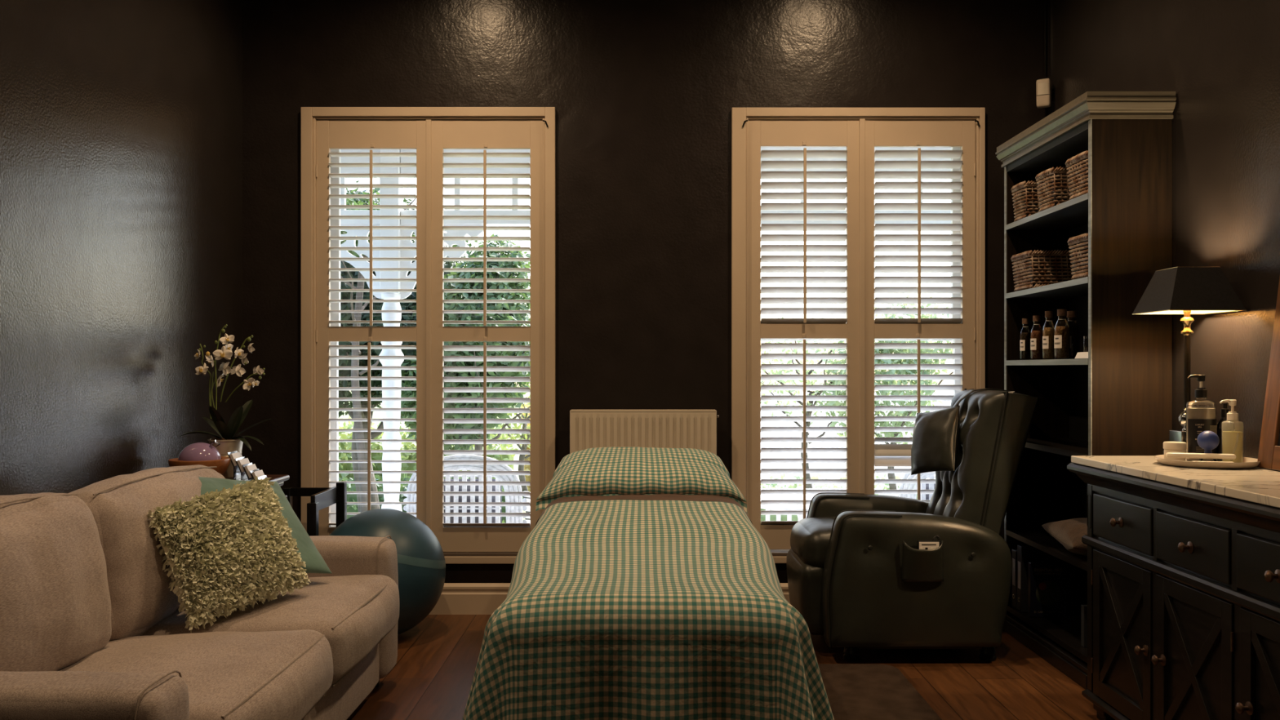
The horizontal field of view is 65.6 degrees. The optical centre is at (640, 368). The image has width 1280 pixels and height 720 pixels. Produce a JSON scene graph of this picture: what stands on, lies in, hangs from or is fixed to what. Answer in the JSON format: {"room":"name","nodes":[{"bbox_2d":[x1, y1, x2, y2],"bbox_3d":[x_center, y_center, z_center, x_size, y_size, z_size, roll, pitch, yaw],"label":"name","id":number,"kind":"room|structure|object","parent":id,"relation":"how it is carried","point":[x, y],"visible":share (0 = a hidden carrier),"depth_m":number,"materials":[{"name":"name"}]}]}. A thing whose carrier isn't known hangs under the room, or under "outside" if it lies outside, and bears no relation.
{"room":"massage therapy room","nodes":[
{"label":"massage therapy room","id":0,"kind":"room"},
{"bbox_2d":[0,0,242,495],"bbox_3d":[-2.048,-0.450,1.639,0.200,3.300,6.878,0,0,0],"label":"wall","id":1,"kind":"structure","parent":0,"point":[121,121],"depth_m":3.68,"materials":[{"name":"paint"}]},
{"bbox_2d":[168,456,231,475],"bbox_3d":[-1.772,0.409,3.992,0.232,0.090,0.232,0,0,0],"label":"wooden bowl","id":2,"kind":"object","parent":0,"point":[222,463],"depth_m":3.92,"materials":[{"name":"orange wood"}]},
{"bbox_2d":[242,0,1047,582],"bbox_3d":[0.018,-0.450,4.968,3.933,3.300,0.220,0,0,0],"label":"wall","id":3,"kind":"structure","parent":0,"point":[643,94],"depth_m":4.86,"materials":[{"name":"paint"}]},
{"bbox_2d":[301,106,555,564],"bbox_3d":[-1.035,-0.159,4.972,1.236,2.220,0.292,0,0,0],"label":"window","id":4,"kind":"structure","parent":3,"relation":"in","point":[309,115],"depth_m":4.83,"materials":[{"name":"beige paint"}]},
{"bbox_2d":[315,120,426,535],"bbox_3d":[-1.314,-0.158,4.854,0.542,2.108,0.073,0,0,0],"label":"plantation shutter","id":5,"kind":"object","parent":4,"relation":"attached to","point":[330,134],"visible":0.81,"depth_m":4.85,"materials":[{"name":"beige paint"}]},
{"bbox_2d":[426,119,542,551],"bbox_3d":[-0.759,-0.158,4.854,0.578,2.108,0.072,0,0,0],"label":"plantation shutter","id":6,"kind":"object","parent":4,"relation":"attached to","point":[441,135],"visible":0.84,"depth_m":4.85,"materials":[{"name":"beige paint"}]},
{"bbox_2d":[428,582,790,614],"bbox_3d":[0.018,1.125,4.849,3.933,0.150,0.018,0,0,0],"label":"baseboard","id":7,"kind":"structure","parent":3,"relation":"attached to","point":[455,598],"depth_m":4.84,"materials":[{"name":"beige paint"}]},
{"bbox_2d":[569,409,719,454],"bbox_3d":[0.017,0.490,4.804,0.715,0.580,0.107,0,0,0],"label":"radiator","id":8,"kind":"object","parent":3,"relation":"attached to","point":[588,428],"visible":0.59,"depth_m":4.75,"materials":[{"name":"metal"}]},
{"bbox_2d":[570,409,715,411],"bbox_3d":[0.011,0.204,4.784,0.696,0.008,0.065,0,0,0],"label":"grille","id":9,"kind":"object","parent":8,"relation":"attached to","point":[571,410],"depth_m":4.75,"materials":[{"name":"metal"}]},
{"bbox_2d":[731,107,985,563],"bbox_3d":[1.057,-0.159,4.972,1.231,2.215,0.292,0,0,0],"label":"window","id":10,"kind":"structure","parent":3,"relation":"in","point":[740,135],"depth_m":4.83,"materials":[{"name":"beige paint"}]},
{"bbox_2d":[748,119,859,549],"bbox_3d":[0.792,-0.167,4.854,0.552,2.102,0.066,0,0,0],"label":"plantation shutter","id":11,"kind":"object","parent":10,"relation":"attached to","point":[762,132],"visible":0.85,"depth_m":4.85,"materials":[{"name":"beige paint"}]},
{"bbox_2d":[859,118,975,502],"bbox_3d":[1.347,-0.167,4.854,0.567,2.102,0.067,0,0,0],"label":"plantation shutter","id":12,"kind":"object","parent":10,"relation":"attached to","point":[873,133],"visible":0.77,"depth_m":4.85,"materials":[{"name":"beige paint"}]},
{"bbox_2d":[346,614,1099,719],"bbox_3d":[0.018,1.230,1.639,4.333,0.060,6.878,0,0,0],"label":"floor","id":13,"kind":"structure","parent":0,"point":[431,677],"depth_m":3.84,"materials":[{"name":"brown wood"}]},
{"bbox_2d":[0,464,399,719],"bbox_3d":[-1.385,0.758,2.880,1.069,0.884,1.913,0,0,1],"label":"sofa","id":14,"kind":"object","parent":13,"relation":"on","point":[92,626],"visible":0.86,"depth_m":2.59,"materials":[{"name":"beige fabric"}]},
{"bbox_2d":[0,492,111,671],"bbox_3d":[-1.569,0.566,2.399,0.336,0.501,0.698,0,0,1],"label":"cushion","id":15,"kind":"object","parent":14,"relation":"on","point":[55,611],"depth_m":2.43,"materials":[{"name":"beige fabric"}]},
{"bbox_2d":[67,464,225,640],"bbox_3d":[-1.558,0.567,3.166,0.332,0.490,0.884,0,0,1],"label":"cushion","id":16,"kind":"object","parent":14,"relation":"on","point":[144,606],"depth_m":2.87,"materials":[{"name":"beige fabric"}]},
{"bbox_2d":[58,629,333,719],"bbox_3d":[-1.249,0.857,2.508,0.785,0.265,0.742,0,0,1],"label":"seat cushion","id":17,"kind":"object","parent":14,"relation":"on","point":[228,675],"depth_m":2.51,"materials":[{"name":"beige fabric"}]},
{"bbox_2d":[146,475,311,632],"bbox_3d":[-1.264,0.558,3.053,0.246,0.426,0.462,0,0,36],"label":"cushion","id":18,"kind":"object","parent":14,"relation":"on","point":[224,550],"visible":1,"depth_m":2.98,"materials":[{"name":"green fabric"}]},
{"bbox_2d":[198,476,332,573],"bbox_3d":[-1.316,0.525,3.345,0.386,0.346,0.459,0,0,37],"label":"throw cushion","id":19,"kind":"object","parent":14,"relation":"on","point":[315,563],"visible":0.25,"depth_m":3.38,"materials":[{"name":"teal fabric"}]},
{"bbox_2d":[142,574,399,684],"bbox_3d":[-1.240,0.856,3.249,0.784,0.262,0.742,0,0,1],"label":"seat cushion","id":20,"kind":"object","parent":14,"relation":"on","point":[355,613],"depth_m":3.05,"materials":[{"name":"beige fabric"}]},
{"bbox_2d":[225,474,289,498],"bbox_3d":[-1.717,0.827,4.055,0.446,0.746,0.390,0,0,0],"label":"chest","id":21,"kind":"object","parent":13,"relation":"on","point":[280,478],"visible":0.08,"depth_m":4.16,"materials":[{"name":"brown wood"}]},
{"bbox_2d":[168,440,231,475],"bbox_3d":[-1.772,0.370,3.992,0.232,0.168,0.232,0,0,0],"label":"diffuser","id":22,"kind":"object","parent":21,"relation":"on","point":[205,454],"visible":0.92,"depth_m":3.94,"materials":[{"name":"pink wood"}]},
{"bbox_2d":[179,324,271,477],"bbox_3d":[-1.731,0.136,4.174,0.350,0.637,0.237,0,0,0],"label":"potted orchid","id":23,"kind":"object","parent":21,"relation":"on","point":[228,443],"visible":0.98,"depth_m":4.15,"materials":[{"name":"plant"}]},
{"bbox_2d":[226,450,266,479],"bbox_3d":[-1.608,0.408,4.068,0.134,0.133,0.094,0,0,0],"label":"card holder","id":24,"kind":"object","parent":21,"relation":"on","point":[237,473],"visible":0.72,"depth_m":4.04,"materials":[{"name":"clear plastic"}]},
{"bbox_2d":[229,452,242,466],"bbox_3d":[-1.651,0.371,4.068,0.030,0.051,0.088,0,0,0],"label":"card stack","id":25,"kind":"object","parent":24,"relation":"in","point":[234,455],"visible":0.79,"depth_m":4.04,"materials":[{"name":"white paper"}]},
{"bbox_2d":[236,457,249,472],"bbox_3d":[-1.621,0.396,4.068,0.030,0.051,0.088,0,0,0],"label":"card stack","id":26,"kind":"object","parent":24,"relation":"in","point":[243,461],"visible":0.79,"depth_m":4.04,"materials":[{"name":"white paper"}]},
{"bbox_2d":[244,463,257,478],"bbox_3d":[-1.591,0.420,4.068,0.030,0.051,0.088,0,0,0],"label":"card stack","id":27,"kind":"object","parent":24,"relation":"in","point":[251,467],"visible":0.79,"depth_m":4.04,"materials":[{"name":"white paper"}]},
{"bbox_2d":[251,469,264,479],"bbox_3d":[-1.562,0.445,4.068,0.030,0.051,0.088,0,0,0],"label":"card stack","id":28,"kind":"object","parent":24,"relation":"in","point":[260,473],"visible":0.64,"depth_m":4.06,"materials":[{"name":"white paper"}]},
{"bbox_2d":[281,481,346,535],"bbox_3d":[-1.532,0.868,4.473,0.295,0.665,0.415,0,0,0],"label":"stand","id":29,"kind":"object","parent":13,"relation":"on","point":[321,498],"visible":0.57,"depth_m":4.64,"materials":[{"name":"black paint"}]},
{"bbox_2d":[329,508,445,634],"bbox_3d":[-1.165,0.916,4.460,0.567,0.567,0.567,0,0,0],"label":"exercise ball","id":30,"kind":"object","parent":13,"relation":"on","point":[421,562],"visible":0.56,"depth_m":4.32,"materials":[{"name":"blue rubber"}]},
{"bbox_2d":[817,663,942,719],"bbox_3d":[0.690,1.195,3.275,0.660,0.010,1.450,0,0,0],"label":"floor mat","id":31,"kind":"object","parent":13,"relation":"on","point":[854,691],"visible":0.52,"depth_m":3.62,"materials":[{"name":"brown carpet"}]},
{"bbox_2d":[786,388,1039,661],"bbox_3d":[1.159,0.644,4.326,1.005,1.112,0.779,0,0,0],"label":"leather recliner","id":32,"kind":"object","parent":13,"relation":"on","point":[859,578],"visible":0.98,"depth_m":4.01,"materials":[{"name":"black leather"}]},
{"bbox_2d":[790,516,835,568],"bbox_3d":[1.015,0.785,4.353,0.699,0.240,0.461,0,0,0],"label":"seat cushion","id":33,"kind":"object","parent":32,"relation":"on","point":[810,537],"depth_m":4.19,"materials":[{"name":"black leather"}]},
{"bbox_2d":[917,534,942,549],"bbox_3d":[1.155,0.729,3.967,0.100,0.128,0.019,0,0,0],"label":"handset","id":34,"kind":"object","parent":32,"relation":"in","point":[922,544],"visible":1,"depth_m":3.96,"materials":[{"name":"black plastic"}]},
{"bbox_2d":[911,406,959,473],"bbox_3d":[1.288,0.318,4.347,0.139,0.311,0.302,0,0,-30],"label":"pillow","id":35,"kind":"object","parent":32,"relation":"on","point":[935,446],"depth_m":4.28,"materials":[{"name":"black leather"}]},
{"bbox_2d":[995,91,1176,689],"bbox_3d":[1.812,0.088,4.144,0.332,2.224,0.943,0,0,0],"label":"bookcase","id":36,"kind":"object","parent":13,"relation":"on","point":[1117,400],"visible":0.59,"depth_m":3.71,"materials":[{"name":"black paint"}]},
{"bbox_2d":[1012,549,1017,608],"bbox_3d":[1.809,0.954,4.505,0.242,0.260,0.050,0,0,0],"label":"ring binder","id":37,"kind":"object","parent":36,"relation":"on","point":[1014,551],"visible":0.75,"depth_m":4.50,"materials":[{"name":"paper"}]},
{"bbox_2d":[1019,318,1030,359],"bbox_3d":[1.716,-0.130,4.440,0.045,0.185,0.044,0,0,0],"label":"bottle","id":38,"kind":"object","parent":36,"relation":"on","point":[1024,342],"visible":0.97,"depth_m":4.43,"materials":[{"name":"clear glass"}]},
{"bbox_2d":[1010,180,1039,222],"bbox_3d":[1.810,-0.741,4.455,0.261,0.173,0.182,0,0,0],"label":"wicker basket","id":39,"kind":"object","parent":36,"relation":"on","point":[1026,202],"visible":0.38,"depth_m":4.39,"materials":[{"name":"brown wicker"}]},
{"bbox_2d":[1030,315,1042,359],"bbox_3d":[1.724,-0.133,4.330,0.051,0.192,0.050,0,0,0],"label":"bottle","id":40,"kind":"object","parent":36,"relation":"on","point":[1036,336],"visible":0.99,"depth_m":4.32,"materials":[{"name":"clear glass"}]},
{"bbox_2d":[1010,249,1071,291],"bbox_3d":[1.820,-0.427,4.420,0.281,0.173,0.252,0,0,0],"label":"wicker basket","id":41,"kind":"object","parent":36,"relation":"on","point":[1037,268],"visible":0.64,"depth_m":4.31,"materials":[{"name":"brown wicker"}]},
{"bbox_2d":[1017,545,1075,612],"bbox_3d":[1.809,0.939,4.440,0.242,0.290,0.050,0,0,0],"label":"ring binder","id":42,"kind":"object","parent":36,"relation":"on","point":[1026,554],"visible":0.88,"depth_m":4.42,"materials":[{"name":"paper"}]},
{"bbox_2d":[1028,562,1066,617],"bbox_3d":[1.774,0.967,4.338,0.158,0.235,0.028,0,0,0],"label":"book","id":43,"kind":"object","parent":36,"relation":"on","point":[1047,581],"visible":1,"depth_m":4.33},
{"bbox_2d":[1039,582,1046,590],"bbox_3d":[1.748,0.949,4.324,0.036,0.034,0.001,0,0,0],"label":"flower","id":44,"kind":"object","parent":43,"relation":"on","point":[1042,585],"depth_m":4.32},
{"bbox_2d":[1035,580,1060,605],"bbox_3d":[1.772,0.979,4.324,0.108,0.108,0.001,0,0,0],"label":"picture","id":45,"kind":"object","parent":43,"relation":"on","point":[1047,592],"depth_m":4.32},
{"bbox_2d":[1042,311,1054,359],"bbox_3d":[1.729,-0.140,4.215,0.051,0.205,0.050,0,0,0],"label":"bottle","id":46,"kind":"object","parent":36,"relation":"on","point":[1047,332],"visible":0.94,"depth_m":4.20,"materials":[{"name":"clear glass"}]},
{"bbox_2d":[1035,166,1070,212],"bbox_3d":[1.810,-0.741,4.165,0.261,0.173,0.202,0,0,0],"label":"wicker basket","id":47,"kind":"object","parent":36,"relation":"on","point":[1053,186],"visible":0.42,"depth_m":4.09,"materials":[{"name":"brown wicker"}]},
{"bbox_2d":[1053,309,1070,359],"bbox_3d":[1.732,-0.140,4.090,0.061,0.205,0.060,0,0,0],"label":"bottle","id":48,"kind":"object","parent":36,"relation":"on","point":[1062,333],"visible":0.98,"depth_m":4.07,"materials":[{"name":"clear glass"}]},
{"bbox_2d":[1041,517,1087,555],"bbox_3d":[1.790,0.678,3.970,0.250,0.137,0.400,0,0,6],"label":"cushion","id":49,"kind":"object","parent":36,"relation":"on","point":[1069,533],"visible":0.45,"depth_m":3.92,"materials":[{"name":"brown fabric"}]},
{"bbox_2d":[1065,311,1079,359],"bbox_3d":[1.789,-0.137,4.130,0.065,0.200,0.064,0,0,0],"label":"bottle","id":50,"kind":"object","parent":36,"relation":"on","point":[1071,315],"visible":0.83,"depth_m":4.10,"materials":[{"name":"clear glass"}]},
{"bbox_2d":[1065,150,1088,199],"bbox_3d":[1.810,-0.741,3.850,0.261,0.173,0.232,0,0,0],"label":"wicker basket","id":51,"kind":"object","parent":36,"relation":"on","point":[1077,165],"visible":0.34,"depth_m":3.84,"materials":[{"name":"brown wicker"}]},
{"bbox_2d":[1066,233,1088,279],"bbox_3d":[1.820,-0.427,3.840,0.281,0.173,0.212,0,0,0],"label":"wicker basket","id":52,"kind":"object","parent":36,"relation":"on","point":[1079,244],"visible":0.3,"depth_m":3.84,"materials":[{"name":"brown wicker"}]},
{"bbox_2d":[1075,351,1088,358],"bbox_3d":[1.715,-0.050,3.805,0.049,0.025,0.140,0,0,0],"label":"rack","id":53,"kind":"object","parent":36,"relation":"on","point":[1081,354],"visible":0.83,"depth_m":3.82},
{"bbox_2d":[1083,336,1088,351],"bbox_3d":[1.718,-0.093,3.838,0.016,0.062,0.016,0,0,0],"label":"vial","id":54,"kind":"object","parent":53,"relation":"in","point":[1086,348],"visible":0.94,"depth_m":3.83,"materials":[{"name":"black glass"}]},
{"bbox_2d":[1080,604,1087,647],"bbox_3d":[1.825,1.004,3.873,0.210,0.160,0.025,0,0,0],"label":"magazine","id":55,"kind":"object","parent":36,"relation":"on","point":[1083,607],"visible":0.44,"depth_m":3.86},
{"bbox_2d":[1066,455,1279,719],"bbox_3d":[1.736,0.752,2.785,0.484,0.896,1.402,0,0,0],"label":"sideboard","id":56,"kind":"object","parent":13,"relation":"on","point":[1184,563],"visible":1,"depth_m":2.84,"materials":[{"name":"black paint"}]},
{"bbox_2d":[1132,266,1246,454],"bbox_3d":[1.842,-0.016,3.352,0.248,0.640,0.248,0,0,0],"label":"table lamp","id":57,"kind":"object","parent":56,"relation":"on","point":[1185,291],"visible":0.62,"depth_m":3.28,"materials":[{"name":"black fabric"}]},
{"bbox_2d":[1154,454,1260,469],"bbox_3d":[1.775,0.293,3.118,0.294,0.022,0.294,0,0,0],"label":"tray","id":58,"kind":"object","parent":56,"relation":"on","point":[1247,463],"visible":0.71,"depth_m":3.01,"materials":[{"name":"white ceramic"}]},
{"bbox_2d":[1163,441,1186,460],"bbox_3d":[1.716,0.268,3.195,0.067,0.063,0.067,0,0,0],"label":"jar","id":59,"kind":"object","parent":58,"relation":"on","point":[1168,446],"visible":0.8,"depth_m":3.17,"materials":[{"name":"beige plastic"}]},
{"bbox_2d":[1165,452,1235,459],"bbox_3d":[1.731,0.271,3.075,0.192,0.016,0.026,0,0,18],"label":"bar","id":60,"kind":"object","parent":58,"relation":"on","point":[1170,455],"visible":1,"depth_m":3.07,"materials":[{"name":"beige plastic"}]},
{"bbox_2d":[1186,374,1217,461],"bbox_3d":[1.811,0.160,3.214,0.095,0.280,0.062,0,0,0],"label":"lotion bottle","id":61,"kind":"object","parent":58,"relation":"on","point":[1198,420],"visible":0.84,"depth_m":3.20,"materials":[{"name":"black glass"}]},
{"bbox_2d":[1196,431,1219,461],"bbox_3d":[1.772,0.247,3.105,0.061,0.104,0.061,0,0,0],"label":"cup","id":62,"kind":"object","parent":58,"relation":"on","point":[1208,441],"visible":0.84,"depth_m":3.09,"materials":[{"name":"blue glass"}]},
{"bbox_2d":[1200,461,1234,462],"bbox_3d":[1.745,0.288,3.034,0.115,0.006,0.018,0,0,16],"label":"wooden stick","id":63,"kind":"object","parent":58,"relation":"on","point":[1200,461],"visible":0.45,"depth_m":3.03,"materials":[{"name":"beige wood"}]},
{"bbox_2d":[1217,403,1235,460],"bbox_3d":[1.884,0.207,3.205,0.055,0.186,0.056,0,0,0],"label":"oil bottle","id":64,"kind":"object","parent":58,"relation":"on","point":[1224,410],"visible":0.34,"depth_m":3.20,"materials":[{"name":"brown glass"}]},
{"bbox_2d":[1219,399,1242,462],"bbox_3d":[1.861,0.199,3.127,0.059,0.202,0.063,0,0,44],"label":"pump bottle","id":65,"kind":"object","parent":58,"relation":"on","point":[1232,440],"visible":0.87,"depth_m":3.11,"materials":[{"name":"plastic"}]},
{"bbox_2d":[1257,277,1279,471],"bbox_3d":[1.928,-0.027,2.720,0.103,0.662,0.620,0,0,0],"label":"picture frame","id":66,"kind":"object","parent":56,"relation":"on","point":[1268,455],"visible":1,"depth_m":3.00,"materials":[{"name":"brown wood"}]},
{"bbox_3d":[0.010,0.855,3.450,0.670,0.690,1.900,0,0,0],"label":"bed","id":67,"kind":"object","parent":13,"relation":"on","visible":0},
{"bbox_2d":[534,493,752,526],"bbox_3d":[0.012,0.626,4.040,0.857,0.266,0.760,0,0,0],"label":"sheet","id":68,"kind":"object","parent":67,"relation":"on","point":[659,496],"visible":0.27,"depth_m":3.81,"materials":[{"name":"fabric"}]},
{"bbox_2d":[535,446,746,512],"bbox_3d":[0.002,0.455,4.124,0.830,0.232,0.476,0,0,0],"label":"bed pillow","id":69,"kind":"object","parent":68,"relation":"on","point":[597,471],"visible":0.85,"depth_m":3.95,"materials":[{"name":"green fabric"}]},
{"bbox_2d":[462,499,834,719],"bbox_3d":[0.006,0.845,2.980,1.025,0.703,1.491,0,0,0],"label":"cover","id":70,"kind":"object","parent":67,"relation":"on","point":[614,609],"visible":1,"depth_m":2.39,"materials":[{"name":"green fabric"}]},
{"bbox_2d":[1047,0,1279,458],"bbox_3d":[2.085,-0.450,1.639,0.200,3.300,6.878,0,0,0],"label":"wall","id":71,"kind":"structure","parent":0,"point":[1220,59],"depth_m":3.46,"materials":[{"name":"paint"}]},
{"bbox_2d":[1035,78,1051,108],"bbox_3d":[1.937,-1.318,4.778,0.062,0.134,0.093,0,0,28],"label":"sensor","id":72,"kind":"object","parent":71,"relation":"attached to","point":[1043,90],"visible":1,"depth_m":4.74,"materials":[{"name":"plastic"}]},
{"bbox_3d":[0.000,-1.490,5.789,12.000,0.060,1.422,0,0,0],"label":"ceiling","id":73,"kind":"structure","parent":0,"visible":0},
{"bbox_2d":[340,146,951,225],"bbox_3d":[0.000,-1.183,6.300,12.000,0.545,0.060,0,0,0],"label":"frieze","id":74,"kind":"object","parent":73,"relation":"attached to","point":[343,159],"visible":0.12,"depth_m":6.27},
{"bbox_3d":[0.000,1.485,5.914,12.000,0.330,1.672,0,0,0],"label":"floor","id":75,"kind":"structure","parent":0,"visible":0},
{"bbox_2d":[340,149,483,511],"bbox_3d":[-1.581,-0.068,6.300,1.197,2.775,0.156,0,0,0],"label":"post","id":76,"kind":"object","parent":75,"relation":"on","point":[350,233],"visible":0.47,"depth_m":6.26,"materials":[{"name":"white wood"}]},
{"bbox_2d":[403,454,530,524],"bbox_3d":[-0.980,0.899,5.759,0.742,0.844,0.562,0,0,0],"label":"bench","id":77,"kind":"object","parent":75,"relation":"on","point":[411,487],"visible":0.3,"depth_m":5.51,"materials":[{"name":"white wood"}]},
{"bbox_2d":[760,493,816,520],"bbox_3d":[0.980,1.054,5.980,0.690,0.525,0.690,0,0,0],"label":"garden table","id":78,"kind":"object","parent":75,"relation":"on","point":[767,496],"visible":0.19,"depth_m":5.97,"materials":[{"name":"white"}]},
{"bbox_2d":[760,488,845,520],"bbox_3d":[0.960,1.050,6.615,1.080,0.540,0.410,0,0,0],"label":"slatted bench","id":79,"kind":"object","parent":75,"relation":"on","point":[767,517],"visible":0.04,"depth_m":6.42,"materials":[{"name":"white"}]},
{"bbox_2d":[879,467,935,500],"bbox_3d":[1.740,0.899,5.719,0.742,0.844,0.562,0,0,0],"label":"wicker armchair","id":80,"kind":"object","parent":75,"relation":"on","point":[922,476],"visible":0.02,"depth_m":5.47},
{"bbox_2d":[920,483,935,500],"bbox_3d":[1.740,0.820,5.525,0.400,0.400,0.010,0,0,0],"label":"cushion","id":81,"kind":"object","parent":80,"relation":"on","point":[926,484],"depth_m":5.52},
{"label":"outside","id":82,"kind":"structure","parent":0,"visible":0},
{"bbox_2d":[338,391,530,519],"bbox_3d":[0.000,1.725,38.375,60.000,0.150,63.250,0,0,0],"label":"ground","id":83,"kind":"structure","parent":82,"point":[376,415],"depth_m":29.78,"materials":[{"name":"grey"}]},
{"bbox_2d":[340,187,416,512],"bbox_3d":[-2.216,0.133,7.454,1.357,3.040,1.106,0,0,0],"label":"shrub","id":84,"kind":"object","parent":83,"relation":"on","point":[359,295],"visible":0.05,"depth_m":7.58,"materials":[{"name":"green plant"}]},
{"bbox_2d":[338,177,471,512],"bbox_3d":[-2.765,-0.001,9.004,2.946,3.337,1.909,0,0,12],"label":"tree","id":85,"kind":"object","parent":83,"relation":"on","point":[354,274],"visible":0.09,"depth_m":8.43,"materials":[{"name":"green plant"}]},
{"bbox_2d":[338,470,513,523],"bbox_3d":[-3.147,1.333,9.895,3.804,0.794,0.671,0,0,0],"label":"hedge","id":86,"kind":"object","parent":83,"relation":"on","point":[350,497],"visible":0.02,"depth_m":9.77,"materials":[{"name":"green plant"}]},
{"bbox_2d":[338,416,519,491],"bbox_3d":[-4.521,1.142,11.507,6.211,1.290,1.034,0,0,0],"label":"hedge","id":87,"kind":"object","parent":83,"relation":"on","point":[344,435],"visible":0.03,"depth_m":11.29,"materials":[{"name":"green plant"}]},
{"bbox_2d":[400,233,530,479],"bbox_3d":[-1.394,0.253,8.240,1.228,2.808,1.229,0,0,-30],"label":"tree","id":88,"kind":"object","parent":83,"relation":"on","point":[447,306],"visible":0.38,"depth_m":8.06,"materials":[{"name":"green plant"}]},
{"bbox_2d":[488,382,530,519],"bbox_3d":[-1.061,0.768,9.493,1.245,1.780,1.183,0,0,0],"label":"shrub","id":89,"kind":"object","parent":83,"relation":"on","point":[524,436],"visible":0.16,"depth_m":9.57,"materials":[{"name":"green plant"}]},
{"bbox_2d":[517,396,530,492],"bbox_3d":[-0.649,1.043,13.006,1.922,1.494,1.046,0,0,0],"label":"hedge","id":90,"kind":"object","parent":83,"relation":"on","point":[526,467],"visible":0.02,"depth_m":12.78,"materials":[{"name":"green plant"}]},
{"bbox_2d":[760,303,875,488],"bbox_3d":[1.466,0.537,8.493,1.241,2.238,1.183,0,0,0],"label":"tree","id":91,"kind":"object","parent":83,"relation":"on","point":[808,424],"visible":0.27,"depth_m":8.57,"materials":[{"name":"green plant"}]},
{"bbox_2d":[760,473,917,520],"bbox_3d":[2.342,1.353,9.404,4.411,0.838,0.654,0,0,0],"label":"hedge","id":92,"kind":"object","parent":83,"relation":"on","point":[772,517],"visible":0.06,"depth_m":9.38,"materials":[{"name":"green plant"}]},
{"bbox_2d":[813,293,953,496],"bbox_3d":[2.114,0.510,8.272,1.325,2.294,1.162,0,0,0],"label":"tree","id":93,"kind":"object","parent":83,"relation":"on","point":[882,424],"visible":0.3,"depth_m":8.25,"materials":[{"name":"green plant"}]},
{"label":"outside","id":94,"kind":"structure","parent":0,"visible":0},
{"bbox_2d":[760,391,953,489],"bbox_3d":[15.050,1.645,39.950,29.900,0.010,60.100,0,0,0],"label":"driveway","id":95,"kind":"structure","parent":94,"point":[763,424],"depth_m":21.36,"materials":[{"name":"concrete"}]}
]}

